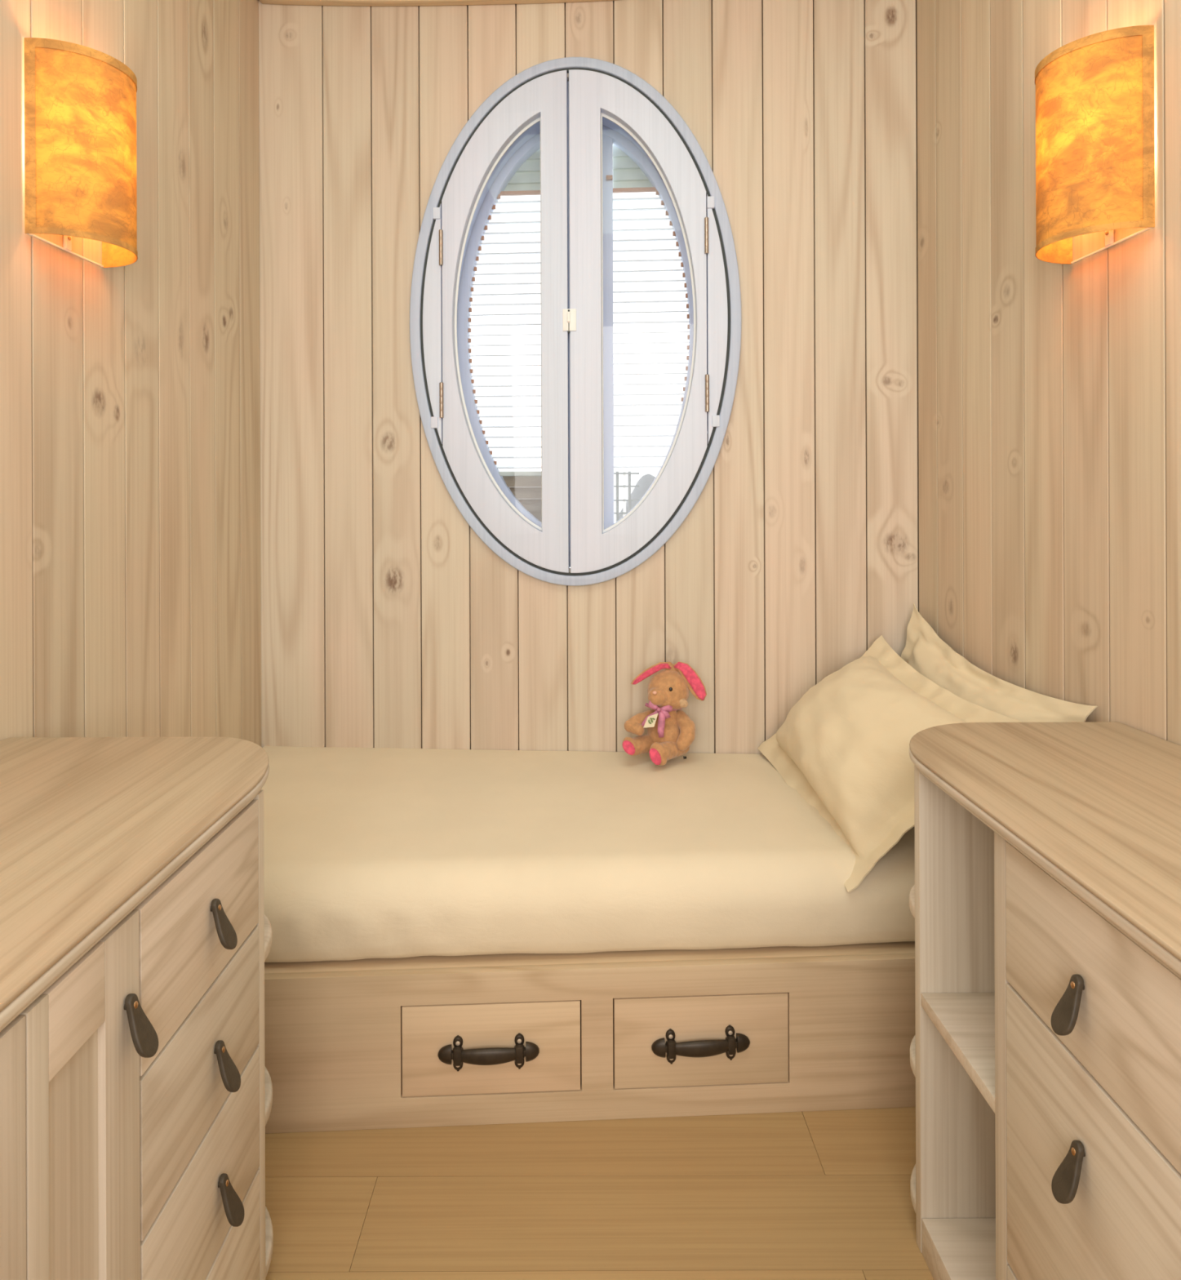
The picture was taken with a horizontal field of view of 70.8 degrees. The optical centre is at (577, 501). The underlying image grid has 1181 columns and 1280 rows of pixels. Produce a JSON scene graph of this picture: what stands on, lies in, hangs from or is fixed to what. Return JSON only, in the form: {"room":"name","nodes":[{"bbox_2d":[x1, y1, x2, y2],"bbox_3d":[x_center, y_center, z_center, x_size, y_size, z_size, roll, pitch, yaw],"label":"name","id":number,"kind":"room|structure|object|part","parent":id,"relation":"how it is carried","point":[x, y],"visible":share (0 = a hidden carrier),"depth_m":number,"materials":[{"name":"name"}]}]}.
{"room":"small bedroom","nodes":[
{"label":"small bedroom","id":0,"kind":"room"},
{"bbox_2d":[0,0,261,746],"bbox_3d":[-1.104,-0.146,0.561,0.050,2.840,4.027,0,0,3],"label":"wall","id":1,"kind":"structure","parent":0,"point":[131,576],"depth_m":1.91,"materials":[{"name":"beige wood"}]},
{"bbox_2d":[24,37,137,267],"bbox_3d":[-0.950,-0.676,1.642,0.130,0.361,0.226,0,0,3],"label":"wall sconce","id":2,"kind":"object","parent":1,"relation":"attached to","point":[80,100],"visible":1,"depth_m":1.56,"materials":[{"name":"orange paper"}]},
{"bbox_2d":[258,0,919,754],"bbox_3d":[0.012,-0.150,2.485,2.149,2.840,0.049,0,0,4],"label":"wall","id":3,"kind":"structure","parent":0,"point":[388,621],"depth_m":2.46,"materials":[{"name":"beige wood"}]},
{"bbox_2d":[259,0,612,5],"bbox_3d":[-0.336,-1.512,2.465,1.258,0.072,0.031,0,0,3],"label":"trim","id":4,"kind":"structure","parent":3,"relation":"attached to","point":[314,2],"depth_m":2.47,"materials":[{"name":"brown wood"}]},
{"bbox_2d":[409,57,742,586],"bbox_3d":[-0.007,-0.530,2.533,0.979,1.556,0.207,0,0,4],"label":"window","id":5,"kind":"structure","parent":3,"relation":"in","point":[570,116],"depth_m":2.44,"materials":[{"name":"white wood"}]},
{"bbox_3d":[-0.215,-0.529,2.471,0.374,1.479,0.034,0,0,4],"label":"sash","id":6,"kind":"part","parent":5,"relation":"part of","materials":[{"name":"grey wood"}]},
{"bbox_2d":[457,124,693,529],"bbox_3d":[0.002,-0.541,2.673,0.860,1.439,0.079,0,0,4],"label":"window pane","id":7,"kind":"object","parent":5,"relation":"attached to","point":[626,168],"visible":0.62,"depth_m":2.66,"materials":[{"name":"clear glass"}]},
{"bbox_3d":[-0.154,-0.090,2.676,0.210,0.014,0.020,0,0,4],"label":"sill rail","id":8,"kind":"part","parent":7,"relation":"part of","materials":[{"name":"white wood"}]},
{"bbox_3d":[0.177,-0.531,2.447,0.400,1.480,0.034,0,0,4],"label":"sash","id":9,"kind":"part","parent":5,"relation":"part of","materials":[{"name":"grey wood"}]},
{"bbox_2d":[265,1106,933,1279],"bbox_3d":[0.005,1.280,0.575,2.700,0.060,4.050,0,0,0],"label":"floor","id":10,"kind":"structure","parent":0,"point":[810,1195],"depth_m":1.49,"materials":[{"name":"beige wood"}]},
{"bbox_2d":[0,790,273,1279],"bbox_3d":[-0.770,0.851,0.881,0.635,0.805,1.162,0,0,0],"label":"base cabinet","id":11,"kind":"object","parent":10,"relation":"on","point":[136,1088],"visible":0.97,"depth_m":0.95,"materials":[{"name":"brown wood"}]},
{"bbox_3d":[-0.497,0.493,0.809,0.022,0.082,0.091,0,0,0],"label":"rail","id":12,"kind":"part","parent":11,"relation":"part of","materials":[{"name":"brown wood"}]},
{"bbox_3d":[-0.499,0.826,0.809,0.012,0.596,0.103,0,0,0],"label":"door","id":13,"kind":"part","parent":11,"relation":"part of","materials":[{"name":"brown wood"}]},
{"bbox_2d":[0,737,269,1031],"bbox_3d":[-0.785,0.434,0.884,0.610,0.026,1.208,0,0,0],"label":"countertop","id":14,"kind":"structure","parent":11,"relation":"on","point":[91,827],"depth_m":1.07,"materials":[{"name":"brown wood"}]},
{"bbox_3d":[-0.470,0.562,0.893,0.032,0.065,0.031,0,0,0],"label":"handle","id":15,"kind":"part","parent":11,"relation":"part of","materials":[{"name":"brown leather"}]},
{"bbox_3d":[-0.497,0.547,1.095,0.022,0.187,0.339,0,0,0],"label":"drawer","id":16,"kind":"part","parent":11,"relation":"part of","materials":[{"name":"brown wood"}]},
{"bbox_3d":[-0.496,0.735,1.095,0.022,0.179,0.339,0,0,0],"label":"drawer","id":17,"kind":"part","parent":11,"relation":"part of","materials":[{"name":"brown wood"}]},
{"bbox_3d":[-0.495,0.921,1.095,0.022,0.182,0.339,0,0,0],"label":"drawer","id":18,"kind":"part","parent":11,"relation":"part of","materials":[{"name":"brown wood"}]},
{"bbox_3d":[-0.470,0.560,1.102,0.032,0.065,0.031,0,0,0],"label":"handle","id":19,"kind":"part","parent":11,"relation":"part of","materials":[{"name":"brown leather"}]},
{"bbox_3d":[-0.469,0.755,1.112,0.032,0.065,0.031,0,0,0],"label":"handle","id":20,"kind":"part","parent":11,"relation":"part of","materials":[{"name":"brown leather"}]},
{"bbox_3d":[-0.468,0.942,1.122,0.032,0.065,0.031,0,0,0],"label":"handle","id":21,"kind":"part","parent":11,"relation":"part of","materials":[{"name":"brown leather"}]},
{"bbox_3d":[-0.495,1.108,1.095,0.022,0.182,0.339,0,0,0],"label":"drawer","id":22,"kind":"part","parent":11,"relation":"part of","materials":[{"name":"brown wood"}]},
{"bbox_3d":[-0.757,0.850,1.278,0.545,0.805,0.021,0,0,0],"label":"panel","id":23,"kind":"part","parent":11,"relation":"part of","materials":[{"name":"brown wood"}]},
{"bbox_2d":[264,914,271,960],"bbox_3d":[-0.756,0.708,1.376,0.538,0.026,0.172,0,0,0],"label":"corner shelf","id":24,"kind":"object","parent":11,"relation":"attached to","point":[268,929],"depth_m":1.33,"materials":[{"name":"brown wood"}]},
{"bbox_2d":[264,1066,272,1125],"bbox_3d":[-0.755,0.965,1.376,0.538,0.026,0.172,0,0,0],"label":"corner shelf","id":25,"kind":"object","parent":11,"relation":"attached to","point":[268,1086],"depth_m":1.33,"materials":[{"name":"brown wood"}]},
{"bbox_2d":[265,1206,273,1278],"bbox_3d":[-0.754,1.201,1.376,0.538,0.026,0.172,0,0,0],"label":"corner shelf","id":26,"kind":"object","parent":11,"relation":"attached to","point":[268,1226],"depth_m":1.34,"materials":[{"name":"brown wood"}]},
{"bbox_2d":[264,941,915,1133],"bbox_3d":[-0.008,1.097,1.974,2.022,0.306,0.644,0,0,-3],"label":"bed base","id":27,"kind":"object","parent":10,"relation":"on","point":[507,1038],"visible":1,"depth_m":1.68,"materials":[{"name":"brown wood"}]},
{"bbox_3d":[-0.178,1.103,1.655,0.202,0.070,0.024,0,0,-3],"label":"handle","id":28,"kind":"part","parent":27,"relation":"part of","materials":[{"name":"brown metal"}]},
{"bbox_3d":[-0.173,1.099,1.679,0.357,0.179,0.022,0,0,-3],"label":"drawer","id":29,"kind":"part","parent":27,"relation":"part of","materials":[{"name":"brown wood"}]},
{"bbox_2d":[260,746,915,962],"bbox_3d":[-0.017,0.838,2.132,2.014,0.205,0.871,0,0,-3],"label":"mattress","id":30,"kind":"object","parent":27,"relation":"on","point":[369,852],"visible":0.72,"depth_m":1.77,"materials":[{"name":"beige fabric"}]},
{"bbox_2d":[622,661,706,765],"bbox_3d":[0.230,0.593,2.323,0.214,0.280,0.162,0,0,-39],"label":"rabbit","id":31,"kind":"object","parent":30,"relation":"on","point":[671,732],"visible":1,"depth_m":2.32},
{"bbox_3d":[0.177,0.682,2.338,0.123,0.055,0.051,0,0,-37],"label":"leg","id":32,"kind":"part","parent":31,"relation":"part of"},
{"bbox_3d":[0.181,0.622,2.350,0.064,0.060,0.103,0,0,44],"label":"arm","id":33,"kind":"part","parent":31,"relation":"part of"},
{"bbox_2d":[648,717,655,724],"bbox_3d":[0.204,0.605,2.289,0.019,0.017,0.001,0,0,0],"label":"print","id":34,"kind":"object","parent":31,"relation":"attached to","point":[651,720],"depth_m":2.29,"materials":[{"name":"green"}]},
{"bbox_3d":[0.257,0.692,2.319,0.051,0.064,0.148,0,0,44],"label":"leg","id":35,"kind":"part","parent":31,"relation":"part of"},
{"bbox_3d":[0.301,0.643,2.339,0.060,0.099,0.090,0,0,0],"label":"arm","id":36,"kind":"part","parent":31,"relation":"part of"},
{"bbox_2d":[758,635,1023,893],"bbox_3d":[0.714,0.592,2.040,0.381,0.426,0.760,0,0,0],"label":"pillow","id":37,"kind":"object","parent":30,"relation":"on","point":[843,747],"visible":0.9,"depth_m":1.89,"materials":[{"name":"beige fabric"}]},
{"bbox_2d":[901,603,1097,722],"bbox_3d":[0.918,0.500,1.997,0.141,0.423,0.785,0,0,-4],"label":"pillow","id":38,"kind":"object","parent":30,"relation":"on","point":[924,650],"visible":0.25,"depth_m":1.98,"materials":[{"name":"beige fabric"}]},
{"bbox_3d":[0.252,1.097,1.700,0.357,0.181,0.022,0,0,-3],"label":"drawer","id":39,"kind":"part","parent":27,"relation":"part of","materials":[{"name":"brown wood"}]},
{"bbox_3d":[0.250,1.102,1.677,0.201,0.073,0.024,0,0,-3],"label":"handle","id":40,"kind":"part","parent":27,"relation":"part of","materials":[{"name":"brown metal"}]},
{"bbox_2d":[909,765,1180,1279],"bbox_3d":[0.780,0.845,0.922,0.487,0.805,1.245,0,0,0],"label":"base cabinet","id":41,"kind":"object","parent":10,"relation":"on","point":[1046,1045],"visible":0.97,"depth_m":1.04,"materials":[{"name":"brown wood"}]},
{"bbox_3d":[0.796,0.695,1.473,0.452,0.026,0.144,0,0,0],"label":"corner shelf","id":42,"kind":"part","parent":41,"relation":"part of","materials":[{"name":"brown wood"}]},
{"bbox_3d":[0.797,0.964,1.473,0.452,0.026,0.144,0,0,0],"label":"corner shelf","id":43,"kind":"part","parent":41,"relation":"part of","materials":[{"name":"brown wood"}]},
{"bbox_3d":[0.798,1.195,1.473,0.452,0.026,0.144,0,0,0],"label":"corner shelf","id":44,"kind":"part","parent":41,"relation":"part of","materials":[{"name":"brown wood"}]},
{"bbox_3d":[0.796,0.845,1.389,0.455,0.805,0.021,0,0,0],"label":"panel","id":45,"kind":"part","parent":41,"relation":"part of","materials":[{"name":"brown wood"}]},
{"bbox_3d":[0.751,0.825,1.255,0.363,0.021,0.246,0,0,0],"label":"shelf","id":46,"kind":"part","parent":41,"relation":"part of","materials":[{"name":"brown wood"}]},
{"bbox_3d":[0.580,1.103,0.934,0.022,0.183,0.335,0,0,0],"label":"drawer","id":47,"kind":"part","parent":41,"relation":"part of","materials":[{"name":"brown wood"}]},
{"bbox_2d":[909,721,1180,978],"bbox_3d":[0.812,0.428,0.922,0.519,0.026,1.284,0,0,0],"label":"countertop","id":48,"kind":"structure","parent":41,"relation":"on","point":[1095,806],"depth_m":1.15,"materials":[{"name":"brown wood"}]},
{"bbox_3d":[0.551,0.564,0.933,0.032,0.065,0.031,0,0,0],"label":"handle","id":49,"kind":"part","parent":41,"relation":"part of","materials":[{"name":"brown leather"}]},
{"bbox_3d":[0.552,0.751,0.933,0.032,0.065,0.031,0,0,0],"label":"handle","id":50,"kind":"part","parent":41,"relation":"part of","materials":[{"name":"brown leather"}]},
{"bbox_3d":[0.578,0.541,0.934,0.022,0.184,0.335,0,0,0],"label":"drawer","id":51,"kind":"part","parent":41,"relation":"part of","materials":[{"name":"brown wood"}]},
{"bbox_3d":[0.579,0.823,0.934,0.022,0.368,0.335,0,0,0],"label":"drawer","id":52,"kind":"part","parent":41,"relation":"part of","materials":[{"name":"brown wood"}]},
{"bbox_2d":[916,0,1180,746],"bbox_3d":[1.089,-0.154,0.501,0.050,2.840,3.903,0,0,-2],"label":"wall","id":53,"kind":"structure","parent":0,"point":[1050,393],"depth_m":1.81,"materials":[{"name":"beige wood"}]},
{"bbox_2d":[1035,25,1155,264],"bbox_3d":[0.950,-0.663,1.579,0.130,0.357,0.229,0,0,-2],"label":"wall sconce","id":54,"kind":"object","parent":53,"relation":"attached to","point":[1095,135],"visible":1,"depth_m":1.50,"materials":[{"name":"orange paper"}]},
{"label":"outside","id":55,"kind":"structure","parent":0,"visible":0},
{"bbox_3d":[0.505,1.348,4.700,4.000,0.200,3.600,0,0,0],"label":"floor","id":56,"kind":"structure","parent":55,"visible":0},
{"bbox_2d":[613,471,639,521],"bbox_3d":[0.192,0.559,3.598,0.153,1.380,0.024,0,0,0],"label":"balcony railing","id":57,"kind":"object","parent":56,"relation":"on","point":[617,486],"visible":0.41,"depth_m":3.59,"materials":[{"name":"white metal"}]},
{"bbox_3d":[0.174,0.560,3.600,0.012,1.380,0.020,0,0,0],"label":"post","id":58,"kind":"part","parent":57,"relation":"part of","materials":[{"name":"grey metal"}]},
{"bbox_3d":[0.205,0.559,3.600,0.012,1.379,0.020,0,0,0],"label":"post","id":59,"kind":"part","parent":57,"relation":"part of","materials":[{"name":"grey metal"}]},
{"bbox_3d":[0.227,0.559,3.600,0.012,1.379,0.020,0,0,0],"label":"post","id":60,"kind":"part","parent":57,"relation":"part of","materials":[{"name":"grey metal"}]},
{"bbox_2d":[618,473,655,519],"bbox_3d":[0.436,0.553,5.005,0.519,1.440,0.544,0,0,0],"label":"chair","id":61,"kind":"object","parent":56,"relation":"on","point":[646,481],"visible":0.06,"depth_m":4.91,"materials":[{"name":"white"}]}
]}

